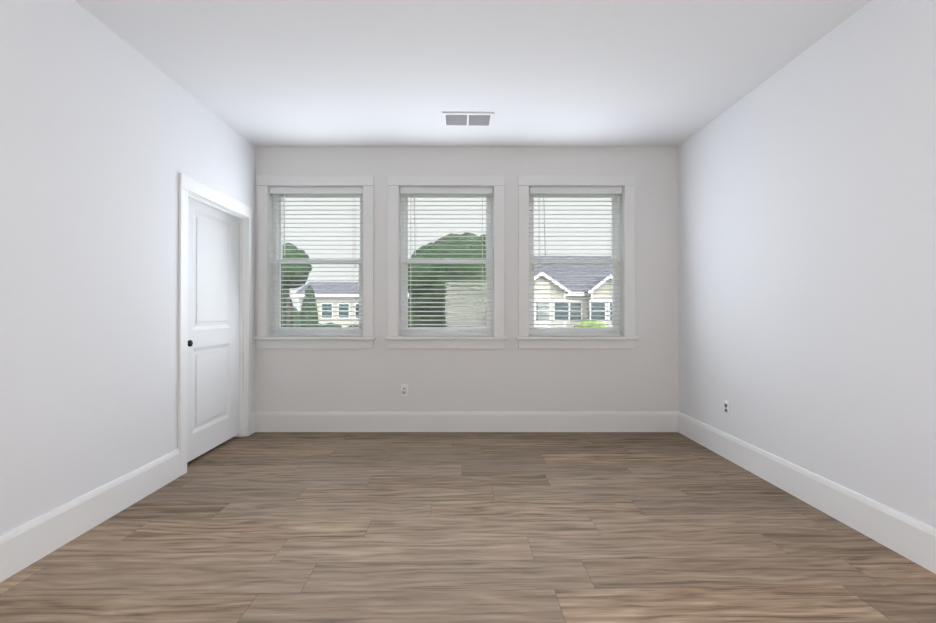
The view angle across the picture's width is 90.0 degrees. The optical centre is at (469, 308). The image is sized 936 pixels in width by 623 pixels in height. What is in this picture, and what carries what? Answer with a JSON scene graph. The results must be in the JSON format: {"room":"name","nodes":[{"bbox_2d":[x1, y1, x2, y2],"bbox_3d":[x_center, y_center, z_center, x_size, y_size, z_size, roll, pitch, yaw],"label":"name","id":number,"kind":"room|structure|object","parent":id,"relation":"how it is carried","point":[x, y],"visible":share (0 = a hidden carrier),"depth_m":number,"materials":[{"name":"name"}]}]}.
{"room":"empty room","nodes":[
{"label":"empty room","id":0,"kind":"room"},
{"bbox_2d":[0,0,254,534],"bbox_3d":[-2.084,0.288,1.599,0.120,3.775,6.040,0,0,-1],"label":"wall","id":1,"kind":"structure","parent":0,"point":[107,135],"depth_m":2.50,"materials":[{"name":"white paint"}]},
{"bbox_2d":[0,449,179,582],"bbox_3d":[-2.003,1.074,1.001,0.016,0.195,4.612,0,0,-1],"label":"baseboard","id":2,"kind":"structure","parent":1,"relation":"attached to","point":[25,545],"depth_m":2.43,"materials":[{"name":"white wood"}]},
{"bbox_2d":[187,197,239,461],"bbox_3d":[-2.121,0.158,3.891,0.098,2.010,0.967,0,0,-1],"label":"door","id":3,"kind":"structure","parent":1,"relation":"in","point":[213,323],"depth_m":3.89,"materials":[{"name":"white paint"}]},
{"bbox_2d":[178,173,251,475],"bbox_3d":[-2.124,0.116,3.874,0.141,2.151,1.134,0,0,-1],"label":"door frame","id":4,"kind":"structure","parent":1,"relation":"attached to","point":[187,184],"depth_m":3.72,"materials":[{"name":"white wood"}]},
{"bbox_2d":[254,147,678,411],"bbox_3d":[-0.079,-0.191,4.653,4.460,2.775,0.200,0,0,0],"label":"wall","id":5,"kind":"structure","parent":0,"point":[643,376],"depth_m":4.55,"materials":[{"name":"white paint"}]},
{"bbox_2d":[253,175,375,348],"bbox_3d":[-1.499,-0.452,4.625,1.174,1.683,0.238,0,0,0],"label":"window","id":6,"kind":"structure","parent":5,"relation":"in","point":[276,232],"depth_m":4.54,"materials":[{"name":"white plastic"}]},
{"bbox_2d":[270,187,362,335],"bbox_3d":[-1.499,-0.461,4.601,0.908,1.455,0.089,0,0,0],"label":"window blind","id":7,"kind":"object","parent":6,"relation":"attached to","point":[316,190],"visible":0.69,"depth_m":4.59,"materials":[{"name":"white plastic"}]},
{"bbox_2d":[401,384,407,395],"bbox_3d":[-0.633,0.790,4.542,0.070,0.114,0.009,0,0,0],"label":"electrical outlet","id":8,"kind":"object","parent":5,"relation":"attached to","point":[404,389],"visible":1,"depth_m":4.54,"materials":[{"name":"white plastic"}]},
{"bbox_2d":[385,175,506,348],"bbox_3d":[-0.226,-0.452,4.626,1.174,1.683,0.238,0,0,0],"label":"window","id":9,"kind":"structure","parent":5,"relation":"in","point":[404,232],"depth_m":4.54,"materials":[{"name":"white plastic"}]},
{"bbox_2d":[400,187,492,335],"bbox_3d":[-0.226,-0.461,4.601,0.908,1.455,0.089,0,0,0],"label":"window blind","id":10,"kind":"object","parent":9,"relation":"attached to","point":[446,190],"visible":0.96,"depth_m":4.59,"materials":[{"name":"white plastic"}]},
{"bbox_2d":[255,412,677,431],"bbox_3d":[-0.029,1.098,4.536,4.120,0.195,0.016,0,0,0],"label":"baseboard","id":11,"kind":"structure","parent":5,"relation":"attached to","point":[466,421],"depth_m":4.53,"materials":[{"name":"white wood"}]},
{"bbox_2d":[516,175,638,348],"bbox_3d":[1.041,-0.452,4.626,1.174,1.683,0.238,0,0,0],"label":"window","id":12,"kind":"structure","parent":5,"relation":"in","point":[615,232],"depth_m":4.54,"materials":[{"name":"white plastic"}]},
{"bbox_2d":[529,187,621,335],"bbox_3d":[1.041,-0.461,4.602,0.908,1.455,0.089,0,0,0],"label":"window blind","id":13,"kind":"object","parent":12,"relation":"attached to","point":[575,190],"visible":0.9,"depth_m":4.59,"materials":[{"name":"white plastic"}]},
{"bbox_2d":[0,432,935,622],"bbox_3d":[0.033,1.252,1.734,4.360,0.150,6.230,0,0,-1],"label":"floor","id":14,"kind":"structure","parent":0,"point":[466,527],"depth_m":2.33,"materials":[{"name":"brown wood"}]},
{"bbox_2d":[75,0,870,146],"bbox_3d":[0.033,-1.673,1.754,4.360,0.150,6.230,0,0,-1],"label":"ceiling","id":15,"kind":"structure","parent":0,"point":[407,73],"depth_m":3.01,"materials":[{"name":"white paint"}]},
{"bbox_2d":[442,112,493,126],"bbox_3d":[-0.015,-1.578,3.908,0.420,0.012,0.270,0,0,-1],"label":"ceiling vent","id":16,"kind":"object","parent":15,"relation":"in","point":[468,119],"visible":0.98,"depth_m":3.89,"materials":[{"name":"white metal"}]},
{"bbox_2d":[678,0,935,527],"bbox_3d":[2.156,-0.212,1.626,0.120,2.775,5.900,0,0,-1],"label":"wall","id":17,"kind":"structure","parent":0,"point":[806,259],"depth_m":2.70,"materials":[{"name":"white paint"}]},
{"bbox_2d":[724,400,728,415],"bbox_3d":[2.045,0.790,3.727,0.009,0.114,0.070,0,0,-1],"label":"electrical outlet","id":18,"kind":"object","parent":17,"relation":"attached to","point":[726,407],"visible":1,"depth_m":3.72,"materials":[{"name":"white plastic"}]},
{"bbox_2d":[678,412,935,573],"bbox_3d":[2.087,1.079,1.658,0.016,0.195,5.744,0,0,-1],"label":"baseboard","id":19,"kind":"structure","parent":17,"relation":"attached to","point":[915,540],"depth_m":2.67,"materials":[{"name":"white wood"}]},
{"label":"outside","id":20,"kind":"structure","parent":0,"visible":0},
{"bbox_3d":[-1.703,5.074,82.676,180.000,0.300,154.440,0,0,-1],"label":"ground","id":21,"kind":"structure","parent":20,"visible":0},
{"bbox_2d":[281,288,292,326],"bbox_3d":[-8.076,1.651,20.349,0.765,5.703,0.823,0,0,-1],"label":"tree","id":22,"kind":"object","parent":21,"relation":"on","point":[284,304],"depth_m":20.12,"materials":[{"name":"green plant"}]},
{"bbox_2d":[281,243,311,326],"bbox_3d":[-7.243,0.915,18.720,1.700,7.153,1.819,0,0,-1],"label":"tree","id":23,"kind":"object","parent":21,"relation":"on","point":[296,254],"depth_m":18.34,"materials":[{"name":"green plant"}]},
{"bbox_2d":[293,308,300,319],"bbox_3d":[-10.341,2.157,26.819,1.952,4.778,1.951,0,0,-1],"label":"bush","id":24,"kind":"object","parent":21,"relation":"on","point":[297,313],"depth_m":26.29,"materials":[{"name":"green plant"}]},
{"bbox_2d":[293,317,322,326],"bbox_3d":[-9.051,2.490,25.789,1.931,4.099,1.840,0,0,-1],"label":"bushes","id":25,"kind":"object","parent":21,"relation":"on","point":[297,322],"depth_m":25.25,"materials":[{"name":"green plant"}]},
{"bbox_2d":[301,285,318,326],"bbox_3d":[-7.072,1.721,20.692,0.744,5.568,0.794,0,0,-1],"label":"tree","id":26,"kind":"object","parent":21,"relation":"on","point":[309,309],"depth_m":20.46,"materials":[{"name":"green plant"}]},
{"bbox_2d":[323,322,341,326],"bbox_3d":[-7.788,2.653,26.212,2.062,3.779,2.177,0,0,-1],"label":"bush","id":27,"kind":"object","parent":21,"relation":"on","point":[331,325],"depth_m":25.91,"materials":[{"name":"green plant"}]},
{"bbox_2d":[293,282,408,326],"bbox_3d":[-10.285,1.039,45.723,10.700,7.270,8.760,0,0,-1],"label":"house","id":28,"kind":"structure","parent":21,"relation":"on","point":[333,300],"depth_m":41.69,"materials":[{"name":"beige"}]},
{"bbox_2d":[408,309,412,326],"bbox_3d":[-4.037,2.149,26.328,1.929,4.788,1.824,0,0,-1],"label":"bush","id":29,"kind":"object","parent":21,"relation":"on","point":[409,319],"depth_m":25.96,"materials":[{"name":"green plant"}]},
{"bbox_2d":[408,308,423,326],"bbox_3d":[-2.787,2.073,26.960,2.058,4.948,2.048,0,0,-1],"label":"bush","id":30,"kind":"object","parent":21,"relation":"on","point":[416,318],"depth_m":26.01,"materials":[{"name":"green plant"}]},
{"bbox_2d":[408,232,485,326],"bbox_3d":[-0.413,0.809,16.980,4.181,7.342,4.219,0,0,-1],"label":"tree","id":31,"kind":"object","parent":21,"relation":"on","point":[436,253],"depth_m":15.46,"materials":[{"name":"green plant"}]},
{"bbox_2d":[534,256,611,326],"bbox_3d":[7.407,0.292,35.038,11.600,8.620,10.920,0,0,-1],"label":"house","id":32,"kind":"structure","parent":21,"relation":"on","point":[574,291],"depth_m":30.16,"materials":[{"name":"beige"}]},
{"bbox_2d":[574,319,604,326],"bbox_3d":[3.147,2.361,12.506,1.154,4.176,1.186,0,0,-1],"label":"bush","id":33,"kind":"object","parent":21,"relation":"on","point":[588,322],"depth_m":12.23,"materials":[{"name":"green plant"}]}
]}

